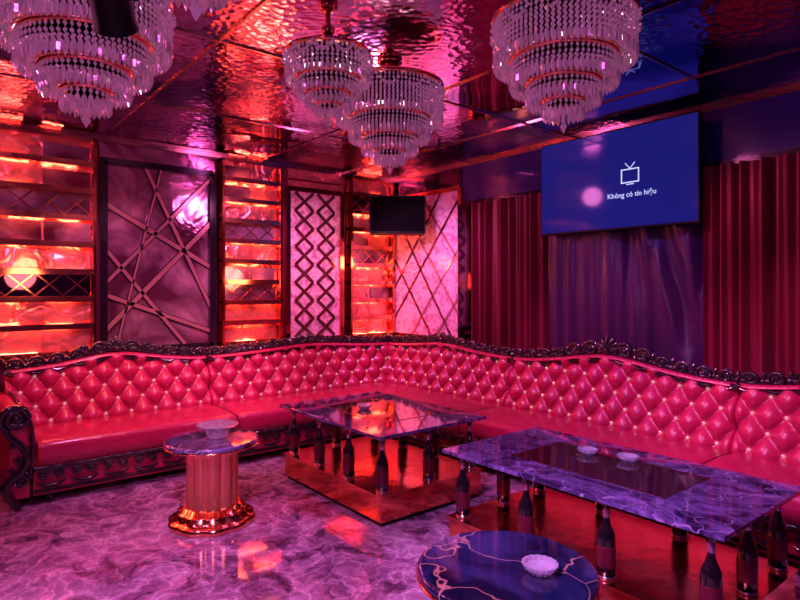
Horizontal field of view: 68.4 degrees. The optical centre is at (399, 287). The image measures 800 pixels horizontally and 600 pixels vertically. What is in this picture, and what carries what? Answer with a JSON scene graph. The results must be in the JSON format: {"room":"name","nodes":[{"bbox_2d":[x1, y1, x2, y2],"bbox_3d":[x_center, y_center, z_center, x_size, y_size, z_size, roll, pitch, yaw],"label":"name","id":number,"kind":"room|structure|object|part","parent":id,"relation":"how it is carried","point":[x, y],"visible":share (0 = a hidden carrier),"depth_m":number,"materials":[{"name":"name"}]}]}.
{"room":"karaoke lounge","nodes":[
{"label":"karaoke lounge","id":0,"kind":"room"},
{"bbox_2d":[0,141,382,391],"bbox_3d":[-2.536,0.100,5.213,6.400,2.800,0.100,0,0,-39],"label":"wall","id":1,"kind":"structure","parent":0,"point":[98,157],"depth_m":5.75,"materials":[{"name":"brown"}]},
{"bbox_2d":[0,125,96,360],"bbox_3d":[-3.175,-0.346,4.556,1.480,1.828,0.120,0,0,-39],"label":"shelves","id":2,"kind":"object","parent":1,"relation":"attached to","point":[48,180],"visible":0.97,"depth_m":4.81,"materials":[{"name":"gold metal"}]},
{"bbox_2d":[99,142,215,350],"bbox_3d":[-2.190,-0.340,5.390,1.020,1.840,0.060,0,0,-39],"label":"frame","id":3,"kind":"object","parent":1,"relation":"attached to","point":[110,153],"visible":0.79,"depth_m":5.31,"materials":[{"name":"black paint"}]},
{"bbox_2d":[108,165,208,344],"bbox_3d":[-2.203,-0.275,5.405,0.960,1.650,0.020,0,0,-39],"label":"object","id":4,"kind":"object","parent":1,"relation":"attached to","point":[177,293],"visible":0.57,"depth_m":5.39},
{"bbox_2d":[108,169,209,343],"bbox_3d":[-2.188,-0.273,5.388,1.000,1.673,0.024,0,0,-39],"label":"strips","id":5,"kind":"object","parent":1,"relation":"attached to","point":[182,249],"visible":0.95,"depth_m":5.35,"materials":[{"name":"black paint"}]},
{"bbox_2d":[218,157,282,346],"bbox_3d":[-1.494,-0.346,5.913,0.640,1.828,0.120,0,0,-39],"label":"shelves","id":6,"kind":"object","parent":1,"relation":"attached to","point":[250,193],"visible":1,"depth_m":5.91,"materials":[{"name":"gold metal"}]},
{"bbox_2d":[284,168,343,338],"bbox_3d":[-0.926,-0.343,6.410,0.720,1.835,0.060,0,0,-39],"label":"frame","id":7,"kind":"object","parent":1,"relation":"attached to","point":[291,185],"visible":0.77,"depth_m":6.32,"materials":[{"name":"black metal"}]},
{"bbox_2d":[291,191,338,337],"bbox_3d":[-0.935,-0.250,6.422,0.670,1.600,0.030,0,0,-39],"label":"panel","id":8,"kind":"object","parent":1,"relation":"attached to","point":[315,256],"visible":0.64,"depth_m":6.40,"materials":[{"name":"stone"}]},
{"bbox_2d":[345,176,394,337],"bbox_3d":[-0.343,-0.346,6.842,0.620,1.828,0.120,0,0,-39],"label":"shelves","id":9,"kind":"object","parent":1,"relation":"attached to","point":[369,260],"visible":0.77,"depth_m":6.81,"materials":[{"name":"gold metal"}]},
{"bbox_2d":[0,86,799,181],"bbox_3d":[-0.181,-1.285,2.295,6.200,0.030,7.400,0,0,-39],"label":"trim","id":10,"kind":"structure","parent":1,"relation":"attached to","point":[794,89],"depth_m":5.39,"materials":[{"name":"gold metal"}]},
{"bbox_2d":[0,0,799,179],"bbox_3d":[-0.181,-1.350,2.295,6.400,0.100,7.600,0,0,-39],"label":"ceiling","id":11,"kind":"structure","parent":0,"point":[449,40],"depth_m":3.69,"materials":[{"name":"metal"}]},
{"bbox_2d":[0,0,176,126],"bbox_3d":[-1.226,-0.963,2.300,0.664,0.675,0.664,0,0,-39],"label":"crystal chandelier","id":12,"kind":"object","parent":11,"relation":"hanging from","point":[89,72],"visible":0.94,"depth_m":2.20,"materials":[{"name":"clear glass"}]},
{"bbox_2d":[89,0,138,37],"bbox_3d":[-0.903,-1.046,1.847,0.179,0.508,0.221,0,0,-39],"label":"spotlight","id":13,"kind":"object","parent":11,"relation":"hanging from","point":[111,18],"visible":1,"depth_m":1.84,"materials":[{"name":"black plastic"}]},
{"bbox_2d":[170,0,238,20],"bbox_3d":[-0.533,-0.998,1.536,0.564,0.605,0.564,0,0,-39],"label":"crystal chandelier","id":14,"kind":"object","parent":11,"relation":"hanging from","point":[196,7],"visible":1,"depth_m":1.57,"materials":[{"name":"clear glass"}]},
{"bbox_2d":[281,0,373,126],"bbox_3d":[-0.330,-1.018,2.702,0.424,0.565,0.424,0,0,-39],"label":"crystal chandelier","id":15,"kind":"object","parent":11,"relation":"hanging from","point":[328,71],"visible":1,"depth_m":2.62,"materials":[{"name":"clear glass"}]},
{"bbox_2d":[335,56,445,174],"bbox_3d":[-0.059,-0.973,3.370,0.644,0.655,0.644,0,0,-4],"label":"crystal chandelier","id":16,"kind":"object","parent":11,"relation":"hanging from","point":[396,111],"visible":0.87,"depth_m":3.22,"materials":[{"name":"clear glass"}]},
{"bbox_2d":[369,195,425,235],"bbox_3d":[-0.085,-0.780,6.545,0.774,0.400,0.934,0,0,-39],"label":"television","id":17,"kind":"object","parent":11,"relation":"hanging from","point":[389,215],"visible":1,"depth_m":6.22,"materials":[{"name":"black plastic"}]},
{"bbox_2d":[0,0,799,173],"bbox_3d":[-0.181,-1.296,2.295,6.200,0.009,7.400,0,0,-39],"label":"trim","id":18,"kind":"structure","parent":11,"relation":"attached to","point":[220,40],"depth_m":3.74,"materials":[{"name":"gold metal"}]},
{"bbox_2d":[489,0,642,133],"bbox_3d":[0.694,-0.978,2.500,0.624,0.645,0.624,0,0,-39],"label":"crystal chandelier","id":19,"kind":"object","parent":11,"relation":"hanging from","point":[567,52],"visible":1,"depth_m":2.36,"materials":[{"name":"clear glass"}]},
{"bbox_2d":[0,434,799,599],"bbox_3d":[-0.181,1.550,2.295,6.400,0.100,7.600,0,0,-39],"label":"floor","id":20,"kind":"structure","parent":0,"point":[112,540],"depth_m":3.42,"materials":[{"name":"stone"}]},
{"bbox_2d":[163,428,258,537],"bbox_3d":[-1.209,1.232,3.792,0.588,0.535,0.588,0,0,-39],"label":"side table","id":21,"kind":"object","parent":20,"relation":"on","point":[213,507],"visible":0.97,"depth_m":3.65,"materials":[{"name":"metal"}]},
{"bbox_2d":[195,419,238,438],"bbox_3d":[-1.179,0.921,3.803,0.273,0.085,0.273,0,0,-39],"label":"crystal bowl","id":22,"kind":"object","parent":21,"relation":"on","point":[214,429],"visible":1,"depth_m":3.81,"materials":[{"name":"clear glass"}]},
{"bbox_2d":[280,391,485,526],"bbox_3d":[-0.165,1.208,4.441,0.960,0.583,1.320,0,0,-39],"label":"coffee table","id":23,"kind":"object","parent":20,"relation":"on","point":[379,478],"visible":0.97,"depth_m":4.15,"materials":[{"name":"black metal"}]},
{"bbox_3d":[-0.834,1.120,4.640,0.088,0.356,0.088,0,0,-39],"label":"bottle leg","id":24,"kind":"part","parent":23,"relation":"part of","materials":[{"name":"black glass"}]},
{"bbox_3d":[-0.593,1.120,4.342,0.088,0.356,0.088,0,0,-39],"label":"bottle leg","id":25,"kind":"part","parent":23,"relation":"part of","materials":[{"name":"black glass"}]},
{"bbox_3d":[-0.526,1.120,4.888,0.088,0.356,0.088,0,0,-39],"label":"bottle leg","id":26,"kind":"part","parent":23,"relation":"part of","materials":[{"name":"black glass"}]},
{"bbox_3d":[-0.352,1.120,4.044,0.088,0.356,0.088,0,0,-39],"label":"bottle leg","id":27,"kind":"part","parent":23,"relation":"part of","materials":[{"name":"black glass"}]},
{"bbox_2d":[357,403,371,409],"bbox_3d":[-0.269,0.899,4.473,0.118,0.035,0.118,0,0,-39],"label":"glass ashtray","id":28,"kind":"object","parent":23,"relation":"on","point":[364,406],"visible":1,"depth_m":4.44,"materials":[{"name":"white"}]},
{"bbox_3d":[-0.165,0.919,4.441,0.486,0.004,0.745,0,0,-39],"label":"inset trim","id":29,"kind":"part","parent":23,"relation":"part of","materials":[{"name":"glass"}]},
{"bbox_3d":[-0.112,1.120,3.745,0.088,0.356,0.088,0,0,-39],"label":"bottle leg","id":30,"kind":"part","parent":23,"relation":"part of","materials":[{"name":"black glass"}]},
{"bbox_3d":[0.022,1.120,4.838,0.088,0.356,0.088,0,0,-39],"label":"bottle leg","id":31,"kind":"part","parent":23,"relation":"part of","materials":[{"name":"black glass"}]},
{"bbox_3d":[0.196,1.120,3.993,0.088,0.356,0.088,0,0,-39],"label":"bottle leg","id":32,"kind":"part","parent":23,"relation":"part of","materials":[{"name":"black glass"}]},
{"bbox_3d":[0.262,1.120,4.540,0.088,0.356,0.088,0,0,-39],"label":"bottle leg","id":33,"kind":"part","parent":23,"relation":"part of","materials":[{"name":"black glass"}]},
{"bbox_3d":[0.503,1.120,4.242,0.088,0.356,0.088,0,0,-39],"label":"bottle leg","id":34,"kind":"part","parent":23,"relation":"part of","materials":[{"name":"black glass"}]},
{"bbox_2d":[0,331,799,563],"bbox_3d":[0.065,0.934,3.600,3.897,1.136,5.397,0,0,-39],"label":"sectional sofa","id":35,"kind":"object","parent":20,"relation":"on","point":[103,412],"visible":0.86,"depth_m":4.68,"materials":[{"name":"red leather"}]},
{"bbox_3d":[-2.817,1.115,4.251,0.201,0.646,0.725,0,0,-39],"label":"arm","id":36,"kind":"part","parent":35,"relation":"part of","materials":[{"name":"red leather"}]},
{"bbox_3d":[-2.799,1.138,4.229,0.228,0.728,0.762,0,0,-39],"label":"carved arm","id":37,"kind":"part","parent":35,"relation":"part of","materials":[{"name":"black paint"}]},
{"bbox_3d":[-2.401,0.546,4.974,1.603,0.290,0.107,0,0,-39],"label":"carved rail","id":38,"kind":"part","parent":35,"relation":"part of","materials":[{"name":"black paint"}]},
{"bbox_3d":[-2.103,1.131,4.708,1.432,0.177,0.632,0,0,-39],"label":"seat","id":39,"kind":"part","parent":35,"relation":"part of","materials":[{"name":"red leather"}]},
{"bbox_3d":[-0.986,1.131,5.609,1.422,0.177,0.632,0,0,-39],"label":"seat","id":40,"kind":"part","parent":35,"relation":"part of","materials":[{"name":"red leather"}]},
{"bbox_3d":[-0.950,0.573,6.146,2.192,0.238,0.107,0,0,-39],"label":"carved rail","id":41,"kind":"part","parent":35,"relation":"part of","materials":[{"name":"black paint"}]},
{"bbox_3d":[0.172,1.131,5.812,0.632,0.177,1.762,0,0,-39],"label":"seat","id":42,"kind":"part","parent":35,"relation":"part of","materials":[{"name":"red leather"}]},
{"bbox_3d":[0.449,0.568,6.099,0.107,0.247,1.906,0,0,-39],"label":"carved rail","id":43,"kind":"part","parent":35,"relation":"part of","materials":[{"name":"black paint"}]},
{"bbox_3d":[1.328,1.131,4.380,0.632,0.177,1.902,0,0,-39],"label":"seat","id":44,"kind":"part","parent":35,"relation":"part of","materials":[{"name":"red leather"}]},
{"bbox_3d":[1.635,0.528,4.628,0.107,0.325,1.943,0,0,-39],"label":"carved rail","id":45,"kind":"part","parent":35,"relation":"part of","materials":[{"name":"black paint"}]},
{"bbox_3d":[2.342,1.131,3.123,0.632,0.177,1.312,0,0,-39],"label":"seat","id":46,"kind":"part","parent":35,"relation":"part of","materials":[{"name":"red leather"}]},
{"bbox_3d":[2.665,0.551,3.352,0.106,0.278,1.398,0,0,-39],"label":"carved rail","id":47,"kind":"part","parent":35,"relation":"part of","materials":[{"name":"black paint"}]},
{"bbox_2d":[416,530,600,599],"bbox_3d":[0.383,1.250,2.121,0.648,0.500,0.648,0,0,-39],"label":"side table","id":48,"kind":"object","parent":20,"relation":"on","point":[476,565],"visible":0.94,"depth_m":2.08,"materials":[{"name":"stone"}]},
{"bbox_2d":[521,554,558,577],"bbox_3d":[0.491,0.982,2.067,0.130,0.035,0.130,0,0,-39],"label":"glass ashtray","id":49,"kind":"object","parent":48,"relation":"on","point":[537,565],"visible":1,"depth_m":2.08,"materials":[{"name":"white"}]},
{"bbox_2d":[442,427,799,599],"bbox_3d":[1.054,1.208,3.041,0.860,0.583,1.530,0,0,-39],"label":"coffee table","id":50,"kind":"object","parent":20,"relation":"on","point":[634,558],"visible":0.94,"depth_m":2.81,"materials":[{"name":"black stone"}]},
{"bbox_3d":[0.358,1.120,3.354,0.088,0.356,0.088,0,0,-39],"label":"bottle leg","id":51,"kind":"part","parent":50,"relation":"part of","materials":[{"name":"black glass"}]},
{"bbox_3d":[0.627,1.120,3.570,0.088,0.356,0.088,0,0,-39],"label":"bottle leg","id":52,"kind":"part","parent":50,"relation":"part of","materials":[{"name":"black glass"}]},
{"bbox_3d":[0.643,1.120,3.001,0.088,0.356,0.088,0,0,-39],"label":"bottle leg","id":53,"kind":"part","parent":50,"relation":"part of","materials":[{"name":"black glass"}]},
{"bbox_3d":[0.895,1.120,3.787,0.088,0.356,0.088,0,0,-39],"label":"bottle leg","id":54,"kind":"part","parent":50,"relation":"part of","materials":[{"name":"black glass"}]},
{"bbox_2d":[577,446,598,455],"bbox_3d":[1.037,0.902,3.253,0.118,0.030,0.118,0,0,-39],"label":"glass ashtray","id":55,"kind":"object","parent":50,"relation":"on","point":[585,450],"visible":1,"depth_m":3.25,"materials":[{"name":"white"}]},
{"bbox_3d":[1.180,1.120,3.434,0.088,0.356,0.088,0,0,-39],"label":"bottle leg","id":56,"kind":"part","parent":50,"relation":"part of","materials":[{"name":"black glass"}]},
{"bbox_3d":[0.928,1.120,2.648,0.088,0.356,0.088,0,0,-39],"label":"bottle leg","id":57,"kind":"part","parent":50,"relation":"part of","materials":[{"name":"black glass"}]},
{"bbox_3d":[1.054,0.919,3.041,0.436,0.004,0.863,0,0,-39],"label":"inset trim","id":58,"kind":"part","parent":50,"relation":"part of","materials":[{"name":"black glass"}]},
{"bbox_2d":[617,452,639,462],"bbox_3d":[1.208,0.902,3.121,0.118,0.030,0.118,0,0,-39],"label":"glass ashtray","id":59,"kind":"object","parent":50,"relation":"on","point":[623,456],"visible":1,"depth_m":3.12,"materials":[{"name":"white"}]},
{"bbox_3d":[1.465,1.120,3.082,0.088,0.356,0.088,0,0,-39],"label":"bottle leg","id":60,"kind":"part","parent":50,"relation":"part of","materials":[{"name":"black glass"}]},
{"bbox_3d":[1.212,1.120,2.295,0.088,0.356,0.088,0,0,-39],"label":"bottle leg","id":61,"kind":"part","parent":50,"relation":"part of","materials":[{"name":"black glass"}]},
{"bbox_3d":[1.481,1.120,2.512,0.088,0.356,0.088,0,0,-39],"label":"bottle leg","id":62,"kind":"part","parent":50,"relation":"part of","materials":[{"name":"black glass"}]},
{"bbox_3d":[1.749,1.120,2.729,0.088,0.356,0.088,0,0,-39],"label":"bottle leg","id":63,"kind":"part","parent":50,"relation":"part of","materials":[{"name":"black glass"}]},
{"bbox_3d":[2.270,0.100,4.273,0.100,2.800,7.400,0,0,-39],"label":"wall","id":64,"kind":"structure","parent":0,"visible":0},
{"bbox_2d":[395,191,457,337],"bbox_3d":[0.285,-0.250,6.629,0.030,1.600,1.160,0,0,-39],"label":"panel","id":65,"kind":"object","parent":64,"relation":"attached to","point":[441,255],"visible":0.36,"depth_m":6.53,"materials":[{"name":"stone"}]},
{"bbox_2d":[395,194,457,334],"bbox_3d":[0.269,-0.250,6.616,0.014,1.615,1.179,0,0,-39],"label":"strips","id":66,"kind":"object","parent":64,"relation":"attached to","point":[439,195],"visible":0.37,"depth_m":6.52,"materials":[{"name":"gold mirror"}]},
{"bbox_2d":[394,168,463,337],"bbox_3d":[0.276,-0.343,6.621,0.055,1.835,1.210,0,0,-39],"label":"frame","id":67,"kind":"object","parent":64,"relation":"attached to","point":[450,180],"visible":0.41,"depth_m":6.50,"materials":[{"name":"black metal"}]},
{"bbox_2d":[458,203,471,341],"bbox_3d":[0.702,0.320,6.066,0.090,2.360,0.200,0,0,-39],"label":"mirror","id":68,"kind":"object","parent":64,"relation":"attached to","point":[465,210],"visible":0.43,"depth_m":6.04,"materials":[{"name":"purple mirror"}]},
{"bbox_2d":[471,193,550,352],"bbox_3d":[1.036,0.305,5.606,0.123,2.330,0.936,0,0,-39],"label":"velvet curtain","id":69,"kind":"object","parent":64,"relation":"hanging from","point":[510,289],"visible":0.6,"depth_m":5.55,"materials":[{"name":"red fabric"}]},
{"bbox_2d":[541,110,701,235],"bbox_3d":[1.736,-0.848,4.690,0.207,0.785,1.360,0,0,-39],"label":"television","id":70,"kind":"object","parent":64,"relation":"attached to","point":[648,174],"visible":1,"depth_m":4.53,"materials":[{"name":"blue plastic"}]},
{"bbox_2d":[548,168,703,368],"bbox_3d":[1.755,0.305,4.718,0.098,2.330,1.340,0,0,-39],"label":"drape","id":71,"kind":"object","parent":64,"relation":"hanging from","point":[639,287],"visible":0.38,"depth_m":4.64,"materials":[{"name":"purple fabric"}]},
{"bbox_2d":[462,91,799,203],"bbox_3d":[2.596,-1.065,3.765,0.030,0.410,6.200,0,0,-39],"label":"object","id":72,"kind":"structure","parent":64,"relation":"attached to","point":[768,127],"depth_m":4.15,"materials":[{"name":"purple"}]},
{"bbox_2d":[703,151,799,377],"bbox_3d":[2.711,0.305,3.533,0.121,2.330,1.695,0,0,-39],"label":"velvet curtain","id":73,"kind":"object","parent":64,"relation":"hanging from","point":[751,209],"visible":0.65,"depth_m":3.96,"materials":[{"name":"red fabric"}]}
]}

